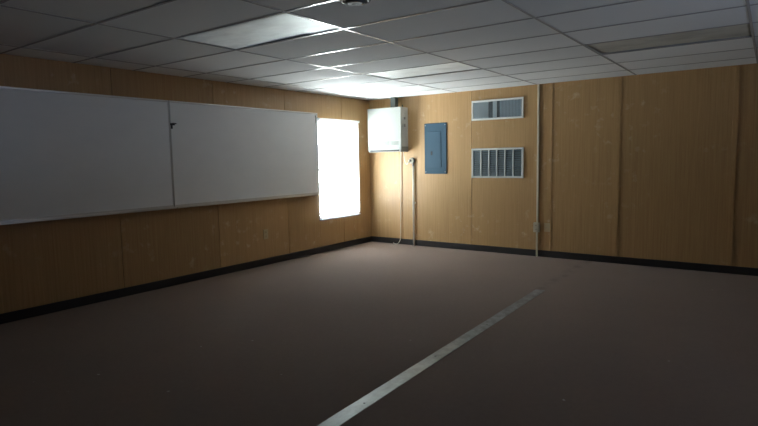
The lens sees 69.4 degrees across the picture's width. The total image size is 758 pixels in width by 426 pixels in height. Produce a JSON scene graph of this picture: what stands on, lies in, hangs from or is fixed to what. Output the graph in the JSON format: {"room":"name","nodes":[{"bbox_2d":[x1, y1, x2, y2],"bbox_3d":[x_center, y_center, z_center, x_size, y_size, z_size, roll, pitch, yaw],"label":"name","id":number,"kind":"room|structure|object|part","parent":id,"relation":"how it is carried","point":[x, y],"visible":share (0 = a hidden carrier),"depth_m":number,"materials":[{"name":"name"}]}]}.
{"room":"classroom","nodes":[
{"label":"classroom","id":0,"kind":"room"},
{"bbox_2d":[0,54,371,313],"bbox_3d":[-3.449,-0.365,5.029,0.140,2.740,11.140,3,7,35],"label":"wall","id":1,"kind":"structure","parent":0,"point":[51,261],"depth_m":6.21,"materials":[{"name":"brown wood"}]},
{"bbox_2d":[0,86,176,224],"bbox_3d":[-3.115,-0.556,5.297,0.074,1.245,2.509,3,7,35],"label":"whiteboard","id":2,"kind":"object","parent":1,"relation":"attached to","point":[64,155],"visible":1,"depth_m":5.49,"materials":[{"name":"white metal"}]},
{"bbox_3d":[-3.148,-1.166,5.253,0.021,0.022,2.509,3,7,35],"label":"rail","id":3,"kind":"part","parent":2,"relation":"part of","materials":[{"name":"silver metal"}]},
{"bbox_2d":[0,205,176,224],"bbox_3d":[-3.104,0.042,5.356,0.074,0.042,2.509,3,7,35],"label":"marker tray","id":4,"kind":"object","parent":2,"relation":"on","point":[137,208],"depth_m":5.50,"materials":[{"name":"silver metal"}]},
{"bbox_3d":[-2.410,-0.679,6.323,0.019,1.183,0.009,3,7,35],"label":"rail","id":5,"kind":"part","parent":2,"relation":"part of","materials":[{"name":"silver metal"}]},
{"bbox_2d":[0,236,371,323],"bbox_3d":[-3.326,0.948,5.166,0.012,0.095,10.988,3,7,35],"label":"baseboard","id":6,"kind":"structure","parent":1,"relation":"attached to","point":[26,313],"depth_m":6.25,"materials":[{"name":"black plastic"}]},
{"bbox_2d":[168,100,321,207],"bbox_3d":[-1.645,-0.783,7.340,0.074,1.245,2.524,3,7,35],"label":"whiteboard","id":7,"kind":"object","parent":1,"relation":"attached to","point":[221,154],"visible":1,"depth_m":7.14,"materials":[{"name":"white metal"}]},
{"bbox_3d":[-2.399,-0.680,6.338,0.019,1.183,0.009,3,7,35],"label":"rail","id":8,"kind":"part","parent":7,"relation":"part of","materials":[{"name":"silver metal"}]},
{"bbox_3d":[-1.678,-1.393,7.295,0.021,0.022,2.524,3,7,35],"label":"rail","id":9,"kind":"part","parent":7,"relation":"part of","materials":[{"name":"silver metal"}]},
{"bbox_2d":[174,192,321,207],"bbox_3d":[-1.635,-0.185,7.399,0.074,0.042,2.524,3,7,35],"label":"marker tray","id":10,"kind":"object","parent":7,"relation":"on","point":[194,203],"depth_m":7.18,"materials":[{"name":"silver metal"}]},
{"bbox_3d":[-0.936,-0.907,8.371,0.019,1.183,0.009,3,7,35],"label":"rail","id":11,"kind":"part","parent":7,"relation":"part of","materials":[{"name":"silver metal"}]},
{"bbox_2d":[263,229,267,238],"bbox_3d":[-1.567,0.294,7.583,0.010,0.136,0.084,3,7,35],"label":"wall outlet","id":12,"kind":"object","parent":1,"relation":"attached to","point":[265,232],"visible":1,"depth_m":7.57,"materials":[{"name":"beige plastic"}]},
{"bbox_2d":[317,120,358,220],"bbox_3d":[-0.699,-0.710,8.845,0.145,1.582,0.993,3,7,35],"label":"window","id":13,"kind":"structure","parent":1,"relation":"in","point":[320,217],"depth_m":9.11,"materials":[{"name":"grey plastic"}]},
{"bbox_2d":[317,118,360,219],"bbox_3d":[-0.618,-0.714,8.798,0.040,1.559,1.010,3,7,35],"label":"window blind","id":14,"kind":"object","parent":13,"relation":"attached to","point":[343,147],"visible":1,"depth_m":8.77,"materials":[{"name":"beige plastic"}]},
{"bbox_3d":[-0.608,0.053,8.868,0.024,0.017,0.988,3,7,35],"label":"rail","id":15,"kind":"part","parent":14,"relation":"part of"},
{"bbox_2d":[0,242,757,425],"bbox_3d":[-0.277,1.193,3.006,7.780,0.080,11.280,3,7,35],"label":"floor","id":16,"kind":"structure","parent":0,"point":[300,341],"depth_m":4.19,"materials":[{"name":"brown carpet"}]},
{"bbox_2d":[317,289,544,425],"bbox_3d":[-0.021,1.113,3.340,0.104,0.004,6.251,3,7,34],"label":"floor strip","id":17,"kind":"object","parent":16,"relation":"on","point":[344,415],"visible":1,"depth_m":3.75,"materials":[{"name":"silver metal"}]},
{"bbox_2d":[0,0,757,99],"bbox_3d":[-0.325,-1.452,2.746,7.780,0.364,11.280,3,7,35],"label":"ceiling","id":18,"kind":"structure","parent":0,"point":[513,43],"depth_m":4.61,"materials":[{"name":"tile"}]},
{"bbox_2d":[177,13,339,49],"bbox_3d":[-0.964,-1.479,4.314,1.245,0.122,0.620,3,7,35],"label":"ceiling light","id":19,"kind":"object","parent":18,"relation":"attached to","point":[284,26],"visible":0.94,"depth_m":4.30,"materials":[{"name":"white plastic"}]},
{"bbox_2d":[340,0,370,5],"bbox_3d":[-0.146,-1.319,3.393,0.190,0.043,0.190,3,7,35],"label":"smoke detector","id":20,"kind":"object","parent":18,"relation":"attached to","point":[346,2],"visible":1,"depth_m":3.39,"materials":[{"name":"grey plastic"}]},
{"bbox_2d":[366,62,479,79],"bbox_3d":[0.498,-1.705,6.347,1.245,0.122,0.620,3,7,35],"label":"ceiling light","id":21,"kind":"object","parent":18,"relation":"attached to","point":[456,66],"visible":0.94,"depth_m":6.36,"materials":[{"name":"white plastic"}]},
{"bbox_2d":[586,24,751,54],"bbox_3d":[2.562,-1.597,4.874,1.260,0.122,0.620,3,7,35],"label":"ceiling light","id":22,"kind":"object","parent":18,"relation":"attached to","point":[738,31],"visible":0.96,"depth_m":4.88,"materials":[{"name":"grey plastic"}]},
{"bbox_2d":[369,63,757,267],"bbox_3d":[2.938,-0.711,7.371,7.780,2.740,0.140,3,7,35],"label":"wall","id":23,"kind":"structure","parent":0,"point":[676,140],"depth_m":7.30,"materials":[{"name":"brown wood"}]},
{"bbox_2d":[367,97,407,152],"bbox_3d":[0.147,-1.453,9.069,0.677,0.884,0.226,3,7,35],"label":"wall heater","id":24,"kind":"object","parent":23,"relation":"attached to","point":[387,127],"visible":1,"depth_m":8.95,"materials":[{"name":"grey metal"}]},
{"bbox_2d":[393,198,400,243],"bbox_3d":[0.304,-0.273,9.163,0.161,1.605,0.029,-1,6,3],"label":"hose","id":25,"kind":"object","parent":24,"relation":"hanging from","point":[400,198],"visible":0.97,"depth_m":9.21,"materials":[{"name":"beige plastic"}]},
{"bbox_2d":[412,164,415,245],"bbox_3d":[0.573,-0.134,9.023,0.050,1.351,0.043,3,7,35],"label":"conduit","id":26,"kind":"object","parent":23,"relation":"attached to","point":[414,202],"visible":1,"depth_m":9.01,"materials":[{"name":"grey metal"}]},
{"bbox_2d":[424,123,446,173],"bbox_3d":[0.897,-1.024,8.703,0.398,0.800,0.032,3,7,35],"label":"electrical panel","id":27,"kind":"object","parent":23,"relation":"attached to","point":[435,134],"visible":1,"depth_m":8.69,"materials":[{"name":"blue metal"}]},
{"bbox_3d":[0.877,-1.010,8.711,0.248,0.570,0.005,3,7,35],"label":"door","id":28,"kind":"part","parent":27,"relation":"part of","materials":[{"name":"blue metal"}]},
{"bbox_2d":[471,147,523,177],"bbox_3d":[1.749,-0.742,8.124,0.819,0.444,0.019,3,7,35],"label":"air vent","id":29,"kind":"object","parent":23,"relation":"in","point":[486,162],"visible":1,"depth_m":8.11,"materials":[{"name":"white metal"}]},
{"bbox_2d":[472,97,523,120],"bbox_3d":[1.734,-1.526,8.047,0.812,0.296,0.019,3,7,35],"label":"air vent","id":30,"kind":"object","parent":23,"relation":"in","point":[505,108],"visible":1,"depth_m":8.04,"materials":[{"name":"white metal"}]},
{"bbox_3d":[1.475,-1.539,8.230,0.019,0.238,0.001,1,6,16],"label":"blade","id":31,"kind":"part","parent":30,"relation":"part of","materials":[{"name":"grey metal"}]},
{"bbox_3d":[1.528,-1.536,8.192,0.019,0.238,0.001,1,6,16],"label":"blade","id":32,"kind":"part","parent":30,"relation":"part of","materials":[{"name":"grey metal"}]},
{"bbox_3d":[1.581,-1.534,8.154,0.019,0.238,0.001,1,6,16],"label":"blade","id":33,"kind":"part","parent":30,"relation":"part of","materials":[{"name":"grey metal"}]},
{"bbox_3d":[1.617,-1.532,8.128,0.019,0.238,0.001,1,6,16],"label":"blade","id":34,"kind":"part","parent":30,"relation":"part of","materials":[{"name":"grey metal"}]},
{"bbox_3d":[1.724,-1.526,8.052,0.019,0.238,0.001,1,6,22],"label":"blade","id":35,"kind":"part","parent":30,"relation":"part of","materials":[{"name":"grey metal"}]},
{"bbox_3d":[1.848,-1.520,7.963,0.017,0.238,0.001,-1,6,4],"label":"blade","id":36,"kind":"part","parent":30,"relation":"part of","materials":[{"name":"grey metal"}]},
{"bbox_3d":[2.009,-1.511,7.849,0.017,0.238,0.001,-1,6,4],"label":"blade","id":37,"kind":"part","parent":30,"relation":"part of","materials":[{"name":"grey metal"}]},
{"bbox_2d":[536,84,539,255],"bbox_3d":[2.255,-0.587,7.775,0.025,2.435,0.023,3,7,35],"label":"raceway","id":38,"kind":"object","parent":23,"relation":"attached to","point":[538,95],"visible":1,"depth_m":7.76,"materials":[{"name":"beige"}]},
{"bbox_2d":[533,222,539,231],"bbox_3d":[2.259,0.206,7.845,0.084,0.136,0.048,3,7,35],"label":"wall outlet","id":39,"kind":"object","parent":38,"relation":"attached to","point":[536,226],"visible":1,"depth_m":7.83,"materials":[{"name":"beige plastic"}]},
{"bbox_2d":[544,223,549,231],"bbox_3d":[2.389,0.205,7.775,0.084,0.124,0.008,3,7,35],"label":"wall outlet","id":40,"kind":"object","parent":23,"relation":"attached to","point":[546,225],"visible":1,"depth_m":7.77,"materials":[{"name":"beige plastic"}]},
{"bbox_2d":[549,83,552,250],"bbox_3d":[2.413,-0.626,7.667,0.024,2.340,0.006,3,7,35],"label":"trim","id":41,"kind":"structure","parent":23,"relation":"attached to","point":[551,83],"depth_m":7.66,"materials":[{"name":"brown wood"}]},
{"bbox_2d":[372,236,757,275],"bbox_3d":[2.917,0.611,7.439,7.500,0.095,0.012,3,7,35],"label":"baseboard","id":42,"kind":"structure","parent":23,"relation":"attached to","point":[518,251],"depth_m":7.49,"materials":[{"name":"black plastic"}]},
{"bbox_2d":[614,77,621,255],"bbox_3d":[3.125,-0.590,7.159,0.048,2.340,0.006,3,7,35],"label":"trim","id":43,"kind":"structure","parent":23,"relation":"attached to","point":[619,78],"depth_m":7.15,"materials":[{"name":"brown wood"}]},
{"bbox_2d":[726,65,740,265],"bbox_3d":[4.157,-0.536,6.422,0.052,2.340,0.006,3,7,35],"label":"trim","id":44,"kind":"structure","parent":23,"relation":"attached to","point":[737,68],"depth_m":6.42,"materials":[{"name":"brown wood"}]}
]}

